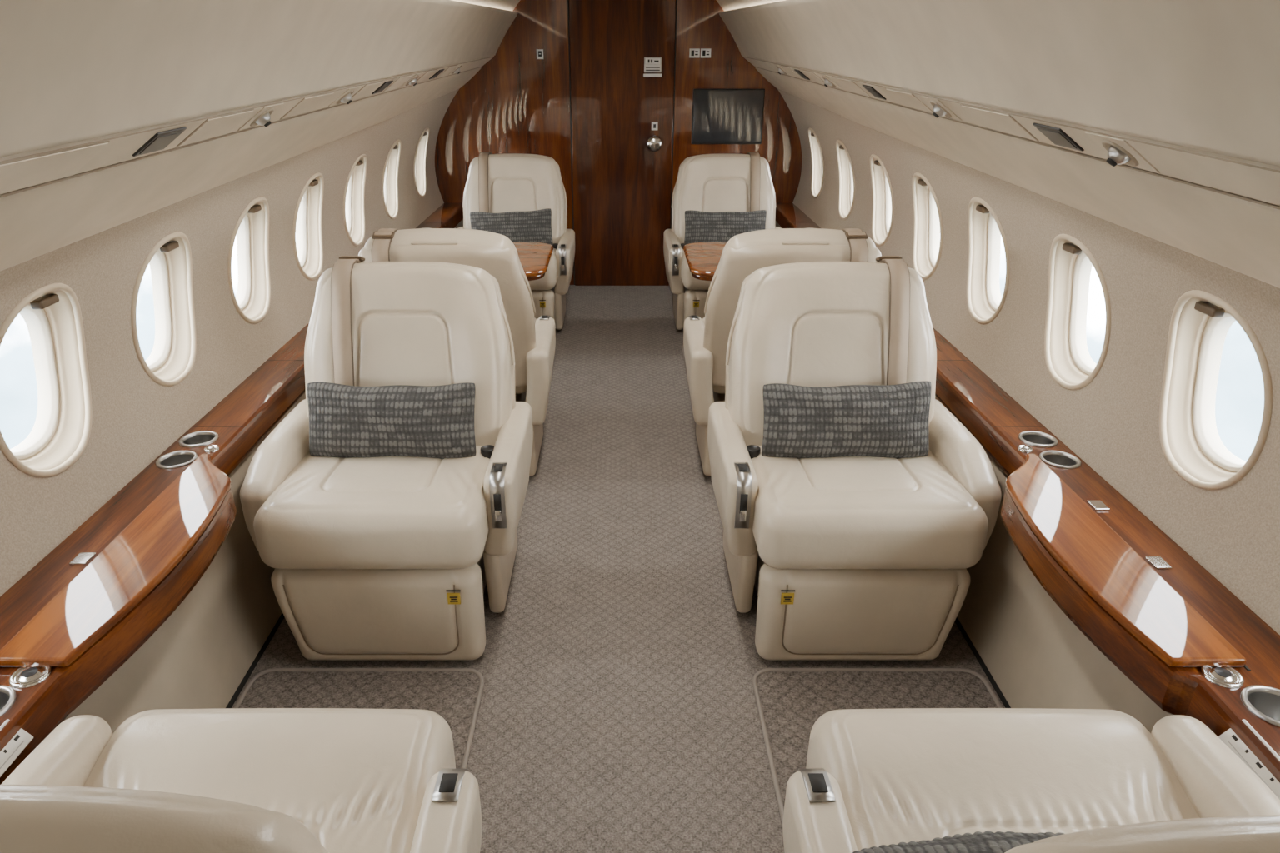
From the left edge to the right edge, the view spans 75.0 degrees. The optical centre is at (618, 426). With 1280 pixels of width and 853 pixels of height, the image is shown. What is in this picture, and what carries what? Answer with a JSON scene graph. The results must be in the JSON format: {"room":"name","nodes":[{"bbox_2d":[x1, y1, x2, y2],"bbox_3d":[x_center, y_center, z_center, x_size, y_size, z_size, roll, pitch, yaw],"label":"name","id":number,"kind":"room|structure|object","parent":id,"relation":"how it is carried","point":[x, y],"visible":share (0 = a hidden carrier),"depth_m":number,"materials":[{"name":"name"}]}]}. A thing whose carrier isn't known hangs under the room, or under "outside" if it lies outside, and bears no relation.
{"room":"aircraft cabin","nodes":[
{"label":"aircraft cabin","id":0,"kind":"room"},
{"bbox_2d":[0,89,459,596],"bbox_3d":[-1.102,-0.370,2.297,0.206,0.775,6.890,0,24,0],"label":"wall","id":1,"kind":"structure","parent":0,"point":[136,418],"depth_m":2.20,"materials":[{"name":"plastic"}]},
{"bbox_2d":[0,283,92,477],"bbox_3d":[-1.209,-0.094,1.726,0.162,0.402,0.316,0,24,0],"label":"window","id":2,"kind":"structure","parent":1,"relation":"in","point":[59,436],"depth_m":1.83,"materials":[{"name":"beige plastic"}]},
{"bbox_2d":[130,231,196,386],"bbox_3d":[-1.209,-0.307,2.195,0.162,0.402,0.316,0,24,0],"label":"window","id":3,"kind":"structure","parent":1,"relation":"in","point":[171,360],"depth_m":2.29,"materials":[{"name":"beige plastic"}]},
{"bbox_2d":[0,202,463,784],"bbox_3d":[-1.020,-0.073,2.541,0.286,0.127,6.688,0,24,0],"label":"ledge","id":4,"kind":"object","parent":1,"relation":"attached to","point":[77,616],"visible":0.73,"depth_m":1.65,"materials":[{"name":"brown wood"}]},
{"bbox_2d":[512,242,553,280],"bbox_3d":[-0.670,-0.725,3.954,0.700,0.170,0.620,0,24,0],"label":"folding table","id":5,"kind":"object","parent":4,"relation":"attached to","point":[535,257],"visible":0.3,"depth_m":3.89,"materials":[{"name":"brown wood"}]},
{"bbox_2d":[0,66,480,271],"bbox_3d":[-0.979,-0.702,2.147,0.242,0.300,6.890,0,24,0],"label":"panel","id":6,"kind":"object","parent":1,"relation":"attached to","point":[35,222],"visible":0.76,"depth_m":1.73,"materials":[{"name":"beige plastic"}]},
{"bbox_2d":[0,55,494,198],"bbox_3d":[-0.823,-0.807,2.099,0.098,0.199,6.890,0,24,0],"label":"panel","id":7,"kind":"object","parent":6,"relation":"attached to","point":[121,147],"visible":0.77,"depth_m":1.50,"materials":[{"name":"beige plastic"}]},
{"bbox_2d":[0,140,109,194],"bbox_3d":[-0.814,-0.354,1.157,0.073,0.056,0.287,0,24,0],"label":"access cover","id":8,"kind":"object","parent":7,"relation":"attached to","point":[28,172],"visible":1,"depth_m":1.17,"materials":[{"name":"beige plastic"}]},
{"bbox_2d":[131,126,186,156],"bbox_3d":[-0.813,-0.506,1.478,0.054,0.042,0.108,0,24,0],"label":"light","id":9,"kind":"object","parent":7,"relation":"attached to","point":[161,140],"visible":1,"depth_m":1.46,"materials":[{"name":"black plastic"}]},
{"bbox_2d":[176,109,254,146],"bbox_3d":[-0.814,-0.608,1.690,0.073,0.055,0.227,0,24,0],"label":"access cover","id":10,"kind":"object","parent":7,"relation":"attached to","point":[212,127],"visible":1,"depth_m":1.67,"materials":[{"name":"beige plastic"}]},
{"bbox_2d":[237,103,284,130],"bbox_3d":[-0.813,-0.707,1.898,0.070,0.052,0.121,0,24,0],"label":"air nozzle","id":11,"kind":"object","parent":7,"relation":"attached to","point":[262,117],"visible":1,"depth_m":1.89,"materials":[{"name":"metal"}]},
{"bbox_2d":[250,107,274,127],"bbox_3d":[-0.811,-0.704,1.899,0.068,0.004,0.068,-33,21,14],"label":"socket","id":12,"kind":"object","parent":11,"relation":"attached to","point":[263,118],"depth_m":1.89,"materials":[{"name":"beige plastic"}]},
{"bbox_2d":[280,91,334,119],"bbox_3d":[-0.814,-0.845,2.187,0.073,0.056,0.247,0,24,0],"label":"access cover","id":13,"kind":"object","parent":7,"relation":"attached to","point":[308,104],"visible":1,"depth_m":2.17,"materials":[{"name":"beige plastic"}]},
{"bbox_2d":[328,85,360,106],"bbox_3d":[-0.813,-0.982,2.476,0.070,0.052,0.121,0,24,0],"label":"air nozzle","id":14,"kind":"object","parent":7,"relation":"attached to","point":[346,97],"visible":1,"depth_m":2.46,"materials":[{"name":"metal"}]},
{"bbox_2d":[335,90,354,104],"bbox_3d":[-0.811,-0.979,2.477,0.068,0.004,0.068,-33,21,14],"label":"socket","id":15,"kind":"object","parent":14,"relation":"attached to","point":[347,98],"depth_m":2.46,"materials":[{"name":"beige plastic"}]},
{"bbox_2d":[351,80,383,100],"bbox_3d":[-0.814,-1.077,2.674,0.073,0.055,0.207,0,24,0],"label":"access cover","id":16,"kind":"object","parent":7,"relation":"attached to","point":[367,89],"visible":0.82,"depth_m":2.66,"materials":[{"name":"beige plastic"}]},
{"bbox_2d":[371,80,393,94],"bbox_3d":[-0.813,-1.171,2.873,0.054,0.042,0.108,0,24,0],"label":"light","id":17,"kind":"object","parent":7,"relation":"attached to","point":[386,84],"visible":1,"depth_m":2.85,"materials":[{"name":"black plastic"}]},
{"bbox_2d":[382,75,412,92],"bbox_3d":[-0.814,-1.266,3.071,0.073,0.055,0.207,0,24,0],"label":"access cover","id":18,"kind":"object","parent":7,"relation":"attached to","point":[400,81],"visible":1,"depth_m":3.05,"materials":[{"name":"beige plastic"}]},
{"bbox_2d":[400,72,423,87],"bbox_3d":[-0.813,-1.364,3.279,0.070,0.052,0.121,0,24,0],"label":"air nozzle","id":19,"kind":"object","parent":7,"relation":"attached to","point":[412,81],"visible":1,"depth_m":3.27,"materials":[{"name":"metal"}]},
{"bbox_2d":[405,75,419,86],"bbox_3d":[-0.811,-1.362,3.281,0.068,0.004,0.068,-33,21,14],"label":"socket","id":20,"kind":"object","parent":19,"relation":"attached to","point":[412,82],"depth_m":3.27,"materials":[{"name":"silver metal"}]},
{"bbox_2d":[416,69,437,83],"bbox_3d":[-0.814,-1.472,3.505,0.073,0.055,0.207,0,24,0],"label":"access cover","id":21,"kind":"object","parent":7,"relation":"attached to","point":[428,73],"visible":0.77,"depth_m":3.49,"materials":[{"name":"beige plastic"}]},
{"bbox_2d":[429,69,444,79],"bbox_3d":[-0.813,-1.579,3.731,0.054,0.042,0.108,0,24,0],"label":"light","id":22,"kind":"object","parent":7,"relation":"attached to","point":[439,72],"visible":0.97,"depth_m":3.70,"materials":[{"name":"black plastic"}]},
{"bbox_2d":[435,65,457,78],"bbox_3d":[-0.814,-1.687,3.957,0.073,0.055,0.207,0,24,0],"label":"access cover","id":23,"kind":"object","parent":7,"relation":"attached to","point":[449,69],"visible":1,"depth_m":3.94,"materials":[{"name":"beige plastic"}]},
{"bbox_2d":[448,63,464,74],"bbox_3d":[-0.813,-1.794,4.183,0.070,0.052,0.121,0,24,0],"label":"air nozzle","id":24,"kind":"object","parent":7,"relation":"attached to","point":[457,70],"visible":1,"depth_m":4.17,"materials":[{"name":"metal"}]},
{"bbox_2d":[227,196,270,324],"bbox_3d":[-1.209,-0.536,2.700,0.162,0.402,0.316,0,24,0],"label":"window","id":25,"kind":"structure","parent":1,"relation":"in","point":[252,301],"depth_m":2.81,"materials":[{"name":"beige plastic"}]},
{"bbox_2d":[292,173,324,280],"bbox_3d":[-1.209,-0.768,3.210,0.162,0.402,0.316,0,24,0],"label":"window","id":26,"kind":"structure","parent":1,"relation":"in","point":[307,222],"depth_m":3.32,"materials":[{"name":"beige plastic"}]},
{"bbox_2d":[343,154,367,246],"bbox_3d":[-1.209,-1.022,3.770,0.162,0.402,0.316,0,24,0],"label":"window","id":27,"kind":"structure","parent":1,"relation":"in","point":[354,192],"depth_m":3.88,"materials":[{"name":"beige plastic"}]},
{"bbox_2d":[381,139,401,219],"bbox_3d":[-1.209,-1.293,4.366,0.162,0.402,0.316,0,24,0],"label":"window","id":28,"kind":"structure","parent":1,"relation":"in","point":[390,176],"depth_m":4.48,"materials":[{"name":"beige plastic"}]},
{"bbox_2d":[413,127,429,197],"bbox_3d":[-1.209,-1.588,5.017,0.162,0.402,0.316,0,24,0],"label":"window","id":29,"kind":"structure","parent":1,"relation":"in","point":[419,165],"depth_m":5.13,"materials":[{"name":"beige plastic"}]},
{"bbox_2d":[0,0,517,157],"bbox_3d":[-0.703,-0.945,2.036,0.174,0.370,6.890,0,24,0],"label":"panel","id":30,"kind":"object","parent":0,"point":[72,71],"visible":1,"depth_m":1.39,"materials":[{"name":"beige plastic"}]},
{"bbox_2d":[63,220,463,733],"bbox_3d":[-1.036,0.205,2.559,0.128,0.510,6.890,0,24,0],"label":"panel","id":31,"kind":"object","parent":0,"point":[198,658],"depth_m":2.05,"materials":[{"name":"beige plastic"}]},
{"bbox_2d":[231,285,1004,852],"bbox_3d":[0.000,0.438,2.664,2.200,0.001,6.890,0,24,0],"label":"floor","id":32,"kind":"structure","parent":0,"point":[618,712],"depth_m":2.29,"materials":[{"name":"carpet"}]},
{"bbox_2d":[225,613,284,709],"bbox_3d":[-0.983,0.432,2.662,0.034,0.012,6.890,0,24,0],"label":"baseboard","id":33,"kind":"structure","parent":32,"relation":"on","point":[269,638],"depth_m":2.22,"materials":[{"name":"plastic"}]},
{"bbox_2d":[233,668,484,768],"bbox_3d":[-0.651,0.981,1.453,0.610,0.012,1.647,0,24,0],"label":"mat","id":34,"kind":"object","parent":32,"relation":"on","point":[454,694],"visible":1,"depth_m":2.12,"materials":[{"name":"grey carpet"}]},
{"bbox_2d":[0,708,482,852],"bbox_3d":[-0.550,0.627,1.074,0.702,0.956,0.784,0,24,0],"label":"seat","id":35,"kind":"object","parent":34,"relation":"on","point":[230,780],"visible":1,"depth_m":1.24,"materials":[{"name":"leather"}]},
{"bbox_2d":[240,255,533,660],"bbox_3d":[-0.617,0.070,2.319,0.718,0.956,0.760,0,24,0],"label":"seat","id":36,"kind":"object","parent":32,"relation":"on","point":[380,558],"visible":0.88,"depth_m":2.16,"materials":[{"name":"leather"}]},
{"bbox_2d":[253,445,489,569],"bbox_3d":[-0.615,0.186,2.243,0.556,0.187,0.510,0,24,0],"label":"seat cushion","id":37,"kind":"object","parent":36,"relation":"on","point":[313,512],"depth_m":2.03,"materials":[{"name":"leather"}]},
{"bbox_2d":[306,381,476,459],"bbox_3d":[-0.618,-0.015,2.279,0.459,0.209,0.147,0,24,0],"label":"pillow","id":38,"kind":"object","parent":36,"relation":"on","point":[346,421],"visible":0.99,"depth_m":2.23,"materials":[{"name":"fabric"}]},
{"bbox_2d":[458,151,574,329],"bbox_3d":[-0.612,-1.022,4.723,0.718,0.956,0.760,0,24,0],"label":"seat","id":39,"kind":"object","parent":32,"relation":"on","point":[496,183],"visible":0.45,"depth_m":4.73,"materials":[{"name":"leather"}]},
{"bbox_2d":[470,208,553,245],"bbox_3d":[-0.600,-1.110,4.682,0.462,0.216,0.147,-1,24,-2],"label":"pillow","id":40,"kind":"object","parent":39,"relation":"on","point":[530,226],"visible":0.75,"depth_m":4.63,"materials":[{"name":"fabric"}]},
{"bbox_2d":[528,248,557,289],"bbox_3d":[-0.610,-0.905,4.646,0.556,0.187,0.510,0,24,0],"label":"seat cushion","id":41,"kind":"object","parent":39,"relation":"on","point":[549,281],"depth_m":4.44,"materials":[{"name":"leather"}]},
{"bbox_2d":[681,345,687,374],"bbox_3d":[0.651,-0.157,3.959,0.610,0.012,1.452,0,24,0],"label":"mat","id":42,"kind":"object","parent":32,"relation":"on","point":[682,347],"visible":0.04,"depth_m":4.45,"materials":[{"name":"grey carpet"}]},
{"bbox_2d":[683,228,881,475],"bbox_3d":[0.612,-0.315,3.149,0.718,0.956,0.760,0,24,0],"label":"seat","id":43,"kind":"object","parent":42,"relation":"on","point":[705,340],"visible":0.34,"depth_m":2.74,"materials":[{"name":"leather"}]},
{"bbox_2d":[702,317,724,394],"bbox_3d":[0.610,-0.296,3.287,0.556,0.187,0.510,0,24,0],"label":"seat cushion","id":44,"kind":"object","parent":43,"relation":"on","point":[717,389],"depth_m":3.10,"materials":[{"name":"leather"}]},
{"bbox_2d":[663,151,780,329],"bbox_3d":[0.624,-1.022,4.723,0.718,0.956,0.760,0,24,0],"label":"seat","id":45,"kind":"object","parent":32,"relation":"on","point":[720,182],"visible":0.37,"depth_m":4.73,"materials":[{"name":"leather"}]},
{"bbox_2d":[680,249,711,289],"bbox_3d":[0.622,-0.905,4.646,0.556,0.187,0.510,0,24,0],"label":"seat cushion","id":46,"kind":"object","parent":45,"relation":"on","point":[687,281],"depth_m":4.44,"materials":[{"name":"leather"}]},
{"bbox_2d":[684,210,766,245],"bbox_3d":[0.600,-1.108,4.683,0.457,0.208,0.147,1,24,2],"label":"pillow","id":47,"kind":"object","parent":45,"relation":"on","point":[700,227],"visible":0.73,"depth_m":4.63,"materials":[{"name":"fabric"}]},
{"bbox_2d":[707,255,1001,660],"bbox_3d":[0.629,0.070,2.319,0.718,0.956,0.760,0,24,0],"label":"seat","id":48,"kind":"object","parent":32,"relation":"on","point":[846,558],"visible":0.88,"depth_m":2.17,"materials":[{"name":"leather"}]},
{"bbox_2d":[761,380,931,459],"bbox_3d":[0.622,-0.017,2.279,0.458,0.210,0.147,0,24,0],"label":"pillow","id":49,"kind":"object","parent":48,"relation":"on","point":[877,421],"visible":1,"depth_m":2.23,"materials":[{"name":"fabric"}]},
{"bbox_2d":[750,445,988,569],"bbox_3d":[0.627,0.186,2.243,0.556,0.187,0.510,0,24,0],"label":"seat cushion","id":50,"kind":"object","parent":48,"relation":"on","point":[926,512],"depth_m":2.03,"materials":[{"name":"leather"}]},
{"bbox_2d":[752,668,1003,824],"bbox_3d":[0.651,0.981,1.453,0.610,0.012,1.647,0,24,0],"label":"mat","id":51,"kind":"object","parent":32,"relation":"on","point":[789,702],"visible":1,"depth_m":2.11,"materials":[{"name":"grey carpet"}]},
{"bbox_2d":[782,708,1279,852],"bbox_3d":[0.593,0.633,1.060,0.702,0.956,0.814,0,24,0],"label":"seat","id":52,"kind":"object","parent":51,"relation":"on","point":[1100,779],"visible":0.93,"depth_m":1.24,"materials":[{"name":"leather"}]},
{"bbox_2d":[851,830,1064,852],"bbox_3d":[0.468,0.560,0.972,0.457,0.208,0.147,0,24,0],"label":"pillow","id":53,"kind":"object","parent":52,"relation":"on","point":[987,842],"visible":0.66,"depth_m":0.95,"materials":[{"name":"fabric"}]},
{"bbox_2d":[955,617,1010,708],"bbox_3d":[0.983,0.432,2.662,0.034,0.012,6.890,0,24,0],"label":"baseboard","id":54,"kind":"structure","parent":32,"relation":"on","point":[961,628],"depth_m":2.22,"materials":[{"name":"black plastic"}]},
{"bbox_3d":[-0.651,-0.157,3.959,0.610,0.012,1.452,0,24,0],"label":"mat","id":55,"kind":"object","parent":32,"relation":"on","visible":0},
{"bbox_2d":[358,228,555,475],"bbox_3d":[-0.602,-0.315,3.149,0.718,0.956,0.760,0,24,0],"label":"seat","id":56,"kind":"object","parent":55,"relation":"on","point":[534,340],"visible":0.26,"depth_m":2.73,"materials":[{"name":"leather"}]},
{"bbox_2d":[515,317,536,394],"bbox_3d":[-0.600,-0.296,3.287,0.556,0.187,0.510,0,24,0],"label":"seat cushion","id":57,"kind":"object","parent":56,"relation":"on","point":[521,389],"depth_m":3.09,"materials":[{"name":"leather"}]},
{"bbox_2d":[435,0,801,284],"bbox_3d":[0.000,-1.965,5.357,2.600,2.150,0.001,0,24,0],"label":"wall","id":58,"kind":"structure","parent":0,"point":[517,102],"depth_m":5.31,"materials":[{"name":"brown wood"}]},
{"bbox_2d":[536,49,543,59],"bbox_3d":[-0.488,-2.320,5.191,0.042,0.056,0.009,0,24,0],"label":"wall sign","id":59,"kind":"object","parent":58,"relation":"attached to","point":[539,52],"visible":1,"depth_m":5.19,"materials":[{"name":"white plastic"}]},
{"bbox_2d":[567,0,677,285],"bbox_3d":[0.025,-1.837,5.377,0.668,1.900,0.069,0,24,0],"label":"door","id":60,"kind":"structure","parent":58,"relation":"in","point":[622,120],"depth_m":5.37,"materials":[{"name":"brown wood"}]},
{"bbox_2d":[643,57,661,77],"bbox_3d":[0.215,-2.241,5.196,0.116,0.114,0.016,0,24,0],"label":"wall sign","id":61,"kind":"object","parent":60,"relation":"attached to","point":[651,64],"visible":1,"depth_m":5.19,"materials":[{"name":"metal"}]},
{"bbox_2d":[645,66,659,68],"bbox_3d":[0.215,-2.238,5.193,0.088,0.006,0.002,0,24,0],"label":"print","id":62,"kind":"object","parent":61,"relation":"on","point":[646,67],"depth_m":5.19,"materials":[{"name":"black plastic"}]},
{"bbox_2d":[689,48,699,57],"bbox_3d":[0.475,-2.325,5.189,0.064,0.052,0.008,0,24,0],"label":"wall sign","id":63,"kind":"object","parent":58,"relation":"attached to","point":[693,52],"visible":1,"depth_m":5.19,"materials":[{"name":"white plastic"}]},
{"bbox_2d":[700,48,710,57],"bbox_3d":[0.545,-2.325,5.189,0.064,0.052,0.008,0,24,0],"label":"wall sign","id":64,"kind":"object","parent":58,"relation":"attached to","point":[705,52],"visible":1,"depth_m":5.19,"materials":[{"name":"white plastic"}]},
{"bbox_2d":[691,89,764,144],"bbox_3d":[0.700,-1.982,5.334,0.452,0.332,0.028,0,24,0],"label":"wall monitor","id":65,"kind":"object","parent":58,"relation":"attached to","point":[719,116],"visible":1,"depth_m":5.32,"materials":[{"name":"black glass"}]},
{"bbox_2d":[451,0,784,10],"bbox_3d":[0.000,-1.247,1.899,1.320,0.564,6.890,0,24,0],"label":"ceiling","id":66,"kind":"structure","parent":0,"point":[509,5],"depth_m":4.33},
{"bbox_2d":[775,220,1172,733],"bbox_3d":[1.036,0.205,2.559,0.128,0.510,6.890,0,24,0],"label":"panel","id":67,"kind":"object","parent":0,"point":[1037,658],"depth_m":2.04,"materials":[{"name":"beige plastic"}]},
{"bbox_2d":[719,0,1279,166],"bbox_3d":[0.703,-0.945,2.036,0.174,0.370,6.890,0,24,0],"label":"panel","id":68,"kind":"object","parent":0,"point":[1203,75],"visible":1,"depth_m":1.30,"materials":[{"name":"beige plastic"}]},
{"bbox_2d":[777,89,1279,634],"bbox_3d":[1.102,-0.370,2.297,0.206,0.775,6.890,0,24,0],"label":"wall","id":69,"kind":"structure","parent":0,"point":[1111,422],"depth_m":2.02,"materials":[{"name":"plastic"}]},
{"bbox_2d":[808,128,824,198],"bbox_3d":[1.209,-1.578,4.994,0.162,0.402,0.316,0,24,0],"label":"window","id":70,"kind":"structure","parent":69,"relation":"in","point":[817,163],"depth_m":5.11,"materials":[{"name":"beige plastic"}]},
{"bbox_2d":[835,140,854,219],"bbox_3d":[1.209,-1.289,4.357,0.162,0.402,0.316,0,24,0],"label":"window","id":71,"kind":"structure","parent":69,"relation":"in","point":[847,177],"depth_m":4.47,"materials":[{"name":"beige plastic"}]},
{"bbox_2d":[870,154,894,246],"bbox_3d":[1.209,-1.020,3.765,0.162,0.402,0.316,0,24,0],"label":"window","id":72,"kind":"structure","parent":69,"relation":"in","point":[882,195],"depth_m":3.88,"materials":[{"name":"beige plastic"}]},
{"bbox_2d":[911,172,943,279],"bbox_3d":[1.209,-0.772,3.219,0.162,0.402,0.316,0,24,0],"label":"window","id":73,"kind":"structure","parent":69,"relation":"in","point":[927,222],"depth_m":3.33,"materials":[{"name":"beige plastic"}]},
{"bbox_2d":[966,197,1009,324],"bbox_3d":[1.209,-0.534,2.695,0.162,0.402,0.316,0,24,0],"label":"window","id":74,"kind":"structure","parent":69,"relation":"in","point":[985,302],"depth_m":2.80,"materials":[{"name":"beige plastic"}]},
{"bbox_2d":[755,66,1279,288],"bbox_3d":[0.979,-0.702,2.147,0.242,0.300,6.890,0,24,0],"label":"panel","id":75,"kind":"object","parent":69,"relation":"attached to","point":[1241,236],"visible":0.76,"depth_m":1.63,"materials":[{"name":"beige plastic"}]},
{"bbox_2d":[742,55,1279,209],"bbox_3d":[0.823,-0.807,2.099,0.098,0.199,6.890,0,24,0],"label":"panel","id":76,"kind":"object","parent":75,"relation":"attached to","point":[1252,179],"visible":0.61,"depth_m":1.25,"materials":[{"name":"beige plastic"}]},
{"bbox_2d":[774,64,790,75],"bbox_3d":[0.813,-1.772,4.137,0.070,0.052,0.121,0,24,0],"label":"air nozzle","id":77,"kind":"object","parent":76,"relation":"attached to","point":[781,71],"visible":1,"depth_m":4.12,"materials":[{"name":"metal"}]},
{"bbox_2d":[780,65,803,79],"bbox_3d":[0.814,-1.665,3.911,0.073,0.055,0.207,0,24,0],"label":"access cover","id":78,"kind":"object","parent":76,"relation":"attached to","point":[788,69],"visible":1,"depth_m":3.89,"materials":[{"name":"beige plastic"}]},
{"bbox_2d":[794,69,809,79],"bbox_3d":[0.813,-1.557,3.686,0.054,0.042,0.108,0,24,0],"label":"light","id":79,"kind":"object","parent":76,"relation":"attached to","point":[798,72],"visible":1,"depth_m":3.66,"materials":[{"name":"black plastic"}]},
{"bbox_2d":[802,70,824,84],"bbox_3d":[0.814,-1.442,3.442,0.073,0.055,0.207,0,24,0],"label":"access cover","id":80,"kind":"object","parent":76,"relation":"attached to","point":[811,74],"visible":0.79,"depth_m":3.43,"materials":[{"name":"beige plastic"}]},
{"bbox_2d":[818,73,841,89],"bbox_3d":[0.813,-1.330,3.207,0.070,0.052,0.121,0,24,0],"label":"air nozzle","id":81,"kind":"object","parent":76,"relation":"attached to","point":[828,82],"visible":1,"depth_m":3.19,"materials":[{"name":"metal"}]},
{"bbox_2d":[822,75,835,87],"bbox_3d":[0.811,-1.327,3.208,0.068,0.004,0.068,33,21,-14],"label":"reading light","id":82,"kind":"object","parent":81,"relation":"attached to","point":[823,77],"depth_m":3.19,"materials":[{"name":"silver metal"}]},
{"bbox_2d":[832,76,870,96],"bbox_3d":[0.814,-1.193,2.918,0.073,0.056,0.287,0,24,0],"label":"access cover","id":83,"kind":"object","parent":76,"relation":"attached to","point":[849,85],"visible":1,"depth_m":2.90,"materials":[{"name":"beige plastic"}]},
{"bbox_2d":[862,85,885,99],"bbox_3d":[0.813,-1.063,2.647,0.054,0.042,0.108,0,24,0],"label":"light","id":84,"kind":"object","parent":76,"relation":"attached to","point":[869,88],"visible":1,"depth_m":2.62,"materials":[{"name":"black plastic"}]},
{"bbox_2d":[885,87,933,113],"bbox_3d":[0.814,-0.913,2.331,0.073,0.056,0.247,0,24,0],"label":"access cover","id":85,"kind":"object","parent":76,"relation":"attached to","point":[909,100],"visible":0.83,"depth_m":2.31,"materials":[{"name":"beige plastic"}]},
{"bbox_2d":[921,95,962,120],"bbox_3d":[0.813,-0.801,2.096,0.070,0.052,0.121,0,24,0],"label":"air nozzle","id":86,"kind":"object","parent":76,"relation":"attached to","point":[940,109],"visible":1,"depth_m":2.08,"materials":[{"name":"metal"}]},
{"bbox_2d":[930,100,951,118],"bbox_3d":[0.811,-0.799,2.098,0.068,0.004,0.068,33,21,-14],"label":"reading light","id":87,"kind":"object","parent":86,"relation":"attached to","point":[932,103],"depth_m":2.08,"materials":[{"name":"silver metal"}]},
{"bbox_2d":[960,104,1039,141],"bbox_3d":[0.814,-0.655,1.789,0.073,0.056,0.267,0,24,0],"label":"access cover","id":88,"kind":"object","parent":76,"relation":"attached to","point":[1003,122],"visible":1,"depth_m":1.77,"materials":[{"name":"beige plastic"}]},
{"bbox_2d":[1032,122,1084,151],"bbox_3d":[0.813,-0.537,1.541,0.054,0.042,0.108,0,24,0],"label":"light","id":89,"kind":"object","parent":76,"relation":"attached to","point":[1057,136],"visible":1,"depth_m":1.53,"materials":[{"name":"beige plastic"}]},
{"bbox_2d":[1085,131,1159,173],"bbox_3d":[0.813,-0.444,1.347,0.070,0.052,0.121,0,24,0],"label":"air nozzle","id":90,"kind":"object","parent":76,"relation":"attached to","point":[1119,152],"visible":1,"depth_m":1.33,"materials":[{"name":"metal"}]},
{"bbox_2d":[1102,140,1138,166],"bbox_3d":[0.811,-0.442,1.348,0.068,0.004,0.068,33,21,-14],"label":"reading light","id":91,"kind":"object","parent":90,"relation":"attached to","point":[1107,144],"depth_m":1.33,"materials":[{"name":"silver metal"}]},
{"bbox_2d":[775,202,1279,799],"bbox_3d":[1.020,-0.073,2.541,0.286,0.127,6.688,0,24,0],"label":"ledge","id":92,"kind":"object","parent":69,"relation":"attached to","point":[1187,642],"visible":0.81,"depth_m":1.60,"materials":[{"name":"brown wood"}]},
{"bbox_2d":[683,242,726,280],"bbox_3d":[0.670,-0.725,3.954,0.700,0.170,0.620,0,24,0],"label":"folding table","id":93,"kind":"object","parent":92,"relation":"attached to","point":[702,258],"visible":0.31,"depth_m":3.89,"materials":[{"name":"brown wood"}]},
{"bbox_2d":[1044,234,1110,389],"bbox_3d":[1.209,-0.296,2.172,0.162,0.402,0.316,0,24,0],"label":"window","id":94,"kind":"structure","parent":69,"relation":"in","point":[1069,362],"depth_m":2.27,"materials":[{"name":"beige plastic"}]},
{"bbox_2d":[1159,290,1272,490],"bbox_3d":[1.209,-0.071,1.675,0.162,0.402,0.316,0,24,0],"label":"window","id":95,"kind":"structure","parent":69,"relation":"in","point":[1192,445],"depth_m":1.77,"materials":[{"name":"beige plastic"}]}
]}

